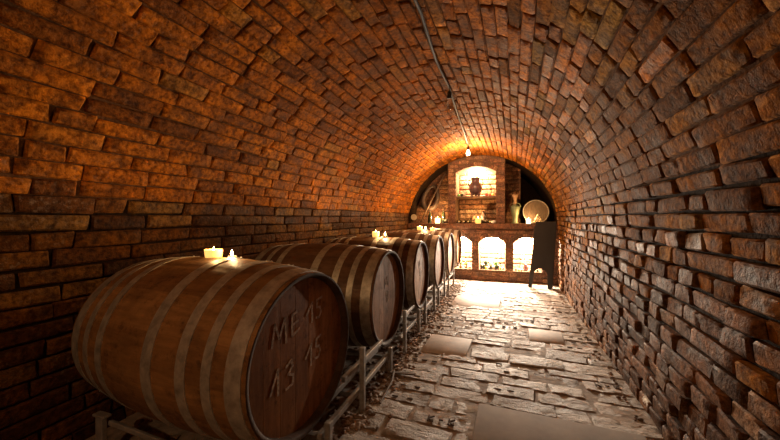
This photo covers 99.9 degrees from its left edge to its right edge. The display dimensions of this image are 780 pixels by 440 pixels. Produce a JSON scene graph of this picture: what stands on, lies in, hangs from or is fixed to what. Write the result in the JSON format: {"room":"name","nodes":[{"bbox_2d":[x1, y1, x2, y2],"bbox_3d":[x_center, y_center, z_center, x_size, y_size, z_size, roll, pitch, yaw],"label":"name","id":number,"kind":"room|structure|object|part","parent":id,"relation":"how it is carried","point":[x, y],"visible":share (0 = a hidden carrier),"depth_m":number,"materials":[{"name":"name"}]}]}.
{"room":"wine cellar","nodes":[
{"label":"wine cellar","id":0,"kind":"room"},
{"bbox_2d":[0,193,408,439],"bbox_3d":[-0.933,0.548,2.674,0.049,1.313,7.864,0,0,19],"label":"wall","id":1,"kind":"structure","parent":0,"point":[55,251],"depth_m":1.42,"materials":[{"name":"brick"}]},
{"bbox_2d":[85,279,663,439],"bbox_3d":[0.329,1.050,2.282,2.850,0.187,7.920,0,0,19],"label":"floor","id":2,"kind":"structure","parent":0,"point":[444,396],"depth_m":2.01,"materials":[{"name":"grey stone"}]},
{"bbox_2d":[92,339,392,439],"bbox_3d":[-0.576,0.818,1.734,0.891,0.338,1.200,0,0,19],"label":"rack","id":3,"kind":"object","parent":2,"relation":"on","point":[325,433],"visible":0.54,"depth_m":1.60,"materials":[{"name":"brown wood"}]},
{"bbox_3d":[-1.159,0.878,1.315,0.040,0.190,0.020,0,0,19],"label":"post","id":4,"kind":"part","parent":3,"relation":"part of","materials":[{"name":"wood"}]},
{"bbox_3d":[-1.154,0.781,1.313,0.070,0.010,0.030,0,0,19],"label":"foot plate","id":5,"kind":"part","parent":3,"relation":"part of","materials":[{"name":"metal"}]},
{"bbox_2d":[71,256,348,439],"bbox_3d":[-0.749,0.507,1.438,0.952,0.692,0.689,0,0,23],"label":"wine barrel","id":6,"kind":"object","parent":3,"relation":"on","point":[222,348],"visible":0.99,"depth_m":1.16,"materials":[{"name":"brown wood"}]},
{"bbox_2d":[204,247,222,257],"bbox_3d":[-0.798,0.146,1.484,0.076,0.054,0.076,0,0,19],"label":"candle","id":7,"kind":"object","parent":6,"relation":"on","point":[209,253],"visible":0.87,"depth_m":1.46,"materials":[{"name":"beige wax"}]},
{"bbox_3d":[-0.253,0.901,1.344,0.026,0.149,0.026,0,0,19],"label":"post","id":8,"kind":"part","parent":3,"relation":"part of","materials":[{"name":"wood"}]},
{"bbox_2d":[254,243,403,346],"bbox_3d":[-0.444,0.507,2.331,0.952,0.692,0.689,0,0,20],"label":"wine barrel","id":9,"kind":"object","parent":3,"relation":"on","point":[370,280],"visible":0.48,"depth_m":2.08,"materials":[{"name":"brown wood"}]},
{"bbox_3d":[-0.143,0.875,1.747,0.022,0.026,0.895,0,0,19],"label":"rail","id":10,"kind":"part","parent":3,"relation":"part of","materials":[{"name":"wood"}]},
{"bbox_3d":[-0.136,0.744,1.768,0.022,0.026,0.510,0,0,19],"label":"rail","id":11,"kind":"part","parent":3,"relation":"part of","materials":[{"name":"wood"}]},
{"bbox_3d":[-0.140,0.811,1.675,0.026,0.324,0.026,0,0,19],"label":"post","id":12,"kind":"part","parent":3,"relation":"part of","materials":[{"name":"wood"}]},
{"bbox_3d":[0.001,0.904,2.124,0.026,0.160,0.026,0,0,19],"label":"post","id":13,"kind":"part","parent":3,"relation":"part of","materials":[{"name":"wood"}]},
{"bbox_2d":[134,279,647,439],"bbox_3d":[0.606,1.037,3.123,2.560,0.182,5.926,0,0,19],"label":"rubble","id":14,"kind":"object","parent":2,"relation":"on","point":[346,418],"visible":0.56,"depth_m":2.13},
{"bbox_2d":[379,371,415,403],"bbox_3d":[0.028,0.969,1.910,0.162,0.016,0.383,0,0,19],"label":"bar","id":15,"kind":"object","parent":2,"relation":"on","point":[391,372],"visible":1,"depth_m":2.05,"materials":[{"name":"brown wood"}]},
{"bbox_2d":[393,304,419,352],"bbox_3d":[-0.217,0.843,2.842,0.884,0.332,0.590,0,0,19],"label":"rack","id":16,"kind":"object","parent":2,"relation":"on","point":[403,336],"visible":0.35,"depth_m":2.49,"materials":[{"name":"grey metal"}]},
{"bbox_2d":[325,236,428,308],"bbox_3d":[-0.150,0.502,3.192,0.952,0.692,0.689,0,0,18],"label":"wine barrel","id":17,"kind":"object","parent":16,"relation":"on","point":[413,254],"visible":0.41,"depth_m":2.98,"materials":[{"name":"brown wood"}]},
{"bbox_2d":[372,232,378,236],"bbox_3d":[-0.137,0.129,3.170,0.072,0.068,0.072,0,0,19],"label":"candle","id":18,"kind":"object","parent":17,"relation":"on","point":[374,234],"visible":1,"depth_m":3.14,"materials":[{"name":"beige wax"}]},
{"bbox_3d":[0.110,0.837,2.472,0.026,0.315,0.026,0,0,19],"label":"post","id":19,"kind":"part","parent":16,"relation":"part of","materials":[{"name":"wood"}]},
{"bbox_3d":[0.135,0.739,2.629,0.022,0.026,0.414,0,0,19],"label":"rail","id":20,"kind":"part","parent":16,"relation":"part of","materials":[{"name":"metal"}]},
{"bbox_3d":[0.164,0.881,2.723,0.022,0.026,0.570,0,0,19],"label":"rail","id":21,"kind":"part","parent":16,"relation":"part of","materials":[{"name":"wood"}]},
{"bbox_3d":[0.257,0.905,2.940,0.026,0.208,0.026,0,0,19],"label":"post","id":22,"kind":"part","parent":16,"relation":"part of","materials":[{"name":"wood"}]},
{"bbox_2d":[403,284,435,322],"bbox_3d":[0.026,0.876,3.616,0.886,0.313,0.610,0,0,19],"label":"rack","id":23,"kind":"object","parent":2,"relation":"on","point":[433,298],"visible":0.34,"depth_m":3.55,"materials":[{"name":"brown wood"}]},
{"bbox_3d":[0.344,0.891,3.216,0.026,0.252,0.026,0,0,19],"label":"post","id":24,"kind":"part","parent":23,"relation":"part of","materials":[{"name":"wood"}]},
{"bbox_3d":[0.404,0.889,3.487,0.022,0.026,0.610,0,0,19],"label":"rail","id":25,"kind":"part","parent":23,"relation":"part of","materials":[{"name":"metal"}]},
{"bbox_3d":[0.503,0.879,3.722,0.026,0.305,0.026,0,0,19],"label":"post","id":26,"kind":"part","parent":23,"relation":"part of","materials":[{"name":"metal"}]},
{"bbox_2d":[427,271,445,304],"bbox_3d":[0.278,0.885,4.419,0.888,0.343,0.632,0,0,19],"label":"rack","id":27,"kind":"object","parent":2,"relation":"on","point":[443,285],"visible":0.3,"depth_m":4.42,"materials":[{"name":"grey metal"}]},
{"bbox_2d":[364,232,443,287],"bbox_3d":[0.150,0.497,4.071,0.952,0.692,0.689,0,0,19],"label":"wine barrel","id":28,"kind":"object","parent":27,"relation":"on","point":[434,243],"visible":0.3,"depth_m":3.87,"materials":[{"name":"brown wood"}]},
{"bbox_3d":[0.593,0.923,4.009,0.026,0.235,0.026,0,0,19],"label":"post","id":29,"kind":"part","parent":27,"relation":"part of","materials":[{"name":"metal"}]},
{"bbox_3d":[0.749,0.884,4.505,0.026,0.343,0.026,0,0,19],"label":"post","id":30,"kind":"part","parent":27,"relation":"part of","materials":[{"name":"metal"}]},
{"bbox_2d":[420,334,471,356],"bbox_3d":[0.455,1.005,2.603,0.353,0.028,0.411,0,0,19],"label":"paving slab","id":31,"kind":"object","parent":2,"relation":"on","point":[436,344],"visible":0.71,"depth_m":2.59,"materials":[{"name":"beige stone"}]},
{"bbox_2d":[446,266,454,290],"bbox_3d":[0.580,0.899,5.376,0.888,0.378,0.760,0,0,19],"label":"rack","id":32,"kind":"object","parent":2,"relation":"on","point":[453,273],"visible":0.2,"depth_m":5.21,"materials":[{"name":"brown wood"}]},
{"bbox_2d":[389,230,454,275],"bbox_3d":[0.451,0.492,4.950,0.952,0.692,0.689,0,0,19],"label":"wine barrel","id":33,"kind":"object","parent":32,"relation":"on","point":[448,239],"visible":0.32,"depth_m":4.79,"materials":[{"name":"brown wood"}]},
{"bbox_2d":[409,228,460,266],"bbox_3d":[0.748,0.487,5.820,0.952,0.692,0.689,0,0,19],"label":"wine barrel","id":34,"kind":"object","parent":32,"relation":"on","point":[456,233],"visible":0.27,"depth_m":5.67,"materials":[{"name":"brown wood"}]},
{"bbox_3d":[0.875,0.931,4.906,0.026,0.272,0.026,0,0,19],"label":"post","id":35,"kind":"part","parent":32,"relation":"part of","materials":[{"name":"metal"}]},
{"bbox_3d":[1.079,0.929,5.555,0.026,0.316,0.026,0,0,19],"label":"post","id":36,"kind":"part","parent":32,"relation":"part of","materials":[{"name":"metal"}]},
{"bbox_2d":[451,295,500,307],"bbox_3d":[1.103,1.054,4.189,0.590,0.028,0.580,0,0,19],"label":"paving slab","id":37,"kind":"object","parent":2,"relation":"on","point":[463,300],"visible":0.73,"depth_m":4.18,"materials":[{"name":"beige stone"}]},
{"bbox_2d":[510,354,563,370],"bbox_3d":[1.018,1.002,2.289,0.338,0.028,0.168,0,0,21],"label":"paving slab","id":38,"kind":"object","parent":2,"relation":"on","point":[528,361],"visible":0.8,"depth_m":2.27,"materials":[{"name":"beige stone"}]},
{"bbox_2d":[528,221,556,288],"bbox_3d":[2.466,0.559,5.306,0.416,1.069,0.224,0,0,25],"label":"sandwich board","id":39,"kind":"object","parent":2,"relation":"on","point":[544,238],"visible":1,"depth_m":5.22,"materials":[{"name":"black wood"}]},
{"bbox_3d":[2.610,0.562,5.215,0.078,1.019,0.075,0,-3,25],"label":"frame","id":40,"kind":"part","parent":39,"relation":"part of","materials":[{"name":"brown wood"}]},
{"bbox_2d":[528,328,564,344],"bbox_3d":[1.353,1.021,2.851,0.281,0.028,0.338,0,0,19],"label":"paving slab","id":41,"kind":"object","parent":2,"relation":"on","point":[535,335],"visible":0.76,"depth_m":2.83,"materials":[{"name":"beige stone"}]},
{"bbox_2d":[472,403,646,439],"bbox_3d":[0.703,0.977,1.335,0.718,0.028,0.558,0,0,21],"label":"paving slab","id":42,"kind":"object","parent":2,"relation":"on","point":[492,422],"visible":1,"depth_m":1.51,"materials":[{"name":"stone"}]},
{"bbox_2d":[0,0,779,212],"bbox_3d":[0.292,-0.634,2.249,2.656,1.067,7.904,0,0,19],"label":"ceiling","id":43,"kind":"structure","parent":0,"point":[310,104],"depth_m":1.66,"materials":[{"name":"brick"}]},
{"bbox_2d":[413,0,468,144],"bbox_3d":[0.140,-1.126,1.769,0.065,0.031,6.751,0,0,18],"label":"cable","id":44,"kind":"object","parent":43,"relation":"attached to","point":[417,5],"visible":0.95,"depth_m":2.21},
{"bbox_2d":[446,87,452,108],"bbox_3d":[0.504,-1.039,2.781,0.060,0.193,0.060,0,0,19],"label":"pendant bulb","id":45,"kind":"object","parent":44,"relation":"hanging from","point":[449,104],"visible":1,"depth_m":2.77,"materials":[{"name":"clear glass"}]},
{"bbox_2d":[447,91,451,98],"bbox_3d":[0.504,-1.062,2.781,0.038,0.065,0.038,0,0,19],"label":"socket","id":46,"kind":"object","parent":45,"relation":"attached to","point":[449,96],"depth_m":2.77,"materials":[{"name":"black plastic"}]},
{"bbox_3d":[0.504,-0.987,2.781,0.060,0.090,0.060,0,0,19],"label":"bulb","id":47,"kind":"part","parent":45,"relation":"part of","materials":[{"name":"clear glass"}]},
{"bbox_2d":[408,155,557,284],"bbox_3d":[1.894,-0.059,6.622,3.100,2.600,1.444,0,0,19],"label":"wall","id":48,"kind":"structure","parent":0,"point":[494,164],"depth_m":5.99,"materials":[{"name":"brick"}]},
{"bbox_2d":[456,196,495,198],"bbox_3d":[1.642,-0.429,6.221,0.708,0.022,0.480,0,0,19],"label":"niche shelf","id":49,"kind":"object","parent":48,"relation":"attached to","point":[458,197],"visible":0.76,"depth_m":6.08,"materials":[{"name":"brown wood"}]},
{"bbox_2d":[468,177,482,195],"bbox_3d":[1.608,-0.620,6.168,0.244,0.361,0.244,0,0,-26],"label":"clay pot","id":50,"kind":"object","parent":49,"relation":"on","point":[475,187],"visible":0.97,"depth_m":6.09,"materials":[{"name":"brown ceramic"}]},
{"bbox_2d":[469,169,485,171],"bbox_3d":[1.680,-0.947,6.332,0.330,0.045,0.050,0,0,19],"label":"lamp","id":51,"kind":"object","parent":48,"relation":"attached to","point":[480,170],"visible":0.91,"depth_m":6.31,"materials":[{"name":"beige"}]},
{"bbox_2d":[408,223,558,228],"bbox_3d":[1.681,0.108,6.190,2.628,0.090,0.560,0,0,19],"label":"trim ledge","id":52,"kind":"object","parent":48,"relation":"attached to","point":[410,225],"visible":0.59,"depth_m":5.98,"materials":[{"name":"brick"}]},
{"bbox_2d":[411,214,416,222],"bbox_3d":[0.470,-0.026,6.444,0.120,0.175,0.070,0,0,19],"label":"round plaque","id":53,"kind":"object","parent":52,"relation":"on","point":[413,217],"visible":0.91,"depth_m":6.43,"materials":[{"name":"brown wood"}]},
{"bbox_2d":[428,210,431,222],"bbox_3d":[0.770,-0.064,6.363,0.072,0.253,0.071,0,0,19],"label":"wine bottle","id":54,"kind":"object","parent":52,"relation":"on","point":[429,214],"visible":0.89,"depth_m":6.34,"materials":[{"name":"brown glass"}]},
{"bbox_2d":[420,171,445,222],"bbox_3d":[0.845,-0.443,6.429,0.522,1.010,0.032,0,0,13],"label":"wooden pole","id":55,"kind":"object","parent":52,"relation":"on","point":[445,171],"visible":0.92,"depth_m":6.42,"materials":[{"name":"brown wood"}]},
{"bbox_2d":[442,208,444,222],"bbox_3d":[1.050,-0.085,6.425,0.072,0.294,0.071,0,0,19],"label":"wine bottle","id":56,"kind":"object","parent":52,"relation":"on","point":[443,212],"visible":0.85,"depth_m":6.40,"materials":[{"name":"clear glass"}]},
{"bbox_2d":[475,218,480,222],"bbox_3d":[1.634,-0.004,6.078,0.110,0.135,0.110,0,0,19],"label":"candle","id":57,"kind":"object","parent":52,"relation":"on","point":[477,220],"visible":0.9,"depth_m":6.04,"materials":[{"name":"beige wax"}]},
{"bbox_2d":[472,211,486,222],"bbox_3d":[1.707,-0.060,6.194,0.284,0.220,0.126,0,0,34],"label":"figurine","id":58,"kind":"object","parent":52,"relation":"on","point":[482,215],"visible":0.8,"depth_m":6.15,"materials":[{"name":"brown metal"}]},
{"bbox_2d":[509,194,520,223],"bbox_3d":[2.290,-0.201,6.001,0.170,0.530,0.170,0,0,-33],"label":"vase","id":59,"kind":"object","parent":52,"relation":"on","point":[514,208],"visible":1,"depth_m":5.96,"materials":[{"name":"ceramic"}]},
{"bbox_2d":[523,200,548,222],"bbox_3d":[2.634,-0.147,5.925,0.434,0.436,0.118,0,0,19],"label":"lid","id":60,"kind":"object","parent":52,"relation":"on","point":[539,207],"visible":0.71,"depth_m":5.92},
{"bbox_2d":[532,214,542,223],"bbox_3d":[2.606,-0.024,5.767,0.180,0.179,0.060,0,0,19],"label":"pyramid","id":61,"kind":"object","parent":52,"relation":"on","point":[537,216],"visible":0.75,"depth_m":5.75,"materials":[{"name":"brown wood"}]},
{"bbox_2d":[521,259,529,270],"bbox_3d":[2.421,0.795,5.858,0.160,0.220,0.118,0,0,19],"label":"jug","id":62,"kind":"object","parent":48,"relation":"on","point":[525,267],"visible":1,"depth_m":5.83,"materials":[{"name":"orange ceramic"}]},
{"bbox_2d":[408,156,558,229],"bbox_3d":[1.836,-0.469,6.641,2.630,1.420,1.480,0,0,19],"label":"ceiling","id":63,"kind":"structure","parent":0,"point":[533,180],"depth_m":6.35,"materials":[{"name":"brown brick"}]},
{"bbox_2d":[420,185,439,210],"bbox_3d":[0.805,-0.443,6.596,0.391,0.536,0.149,0,0,14],"label":"horse collar","id":64,"kind":"object","parent":63,"relation":"attached to","point":[424,205],"visible":0.87,"depth_m":6.57,"materials":[{"name":"brown leather"}]},
{"bbox_2d":[556,150,779,439],"bbox_3d":[1.412,0.513,1.873,0.145,1.390,7.871,0,0,20],"label":"wall","id":65,"kind":"structure","parent":0,"point":[676,280],"depth_m":1.26,"materials":[{"name":"brick"}]}
]}

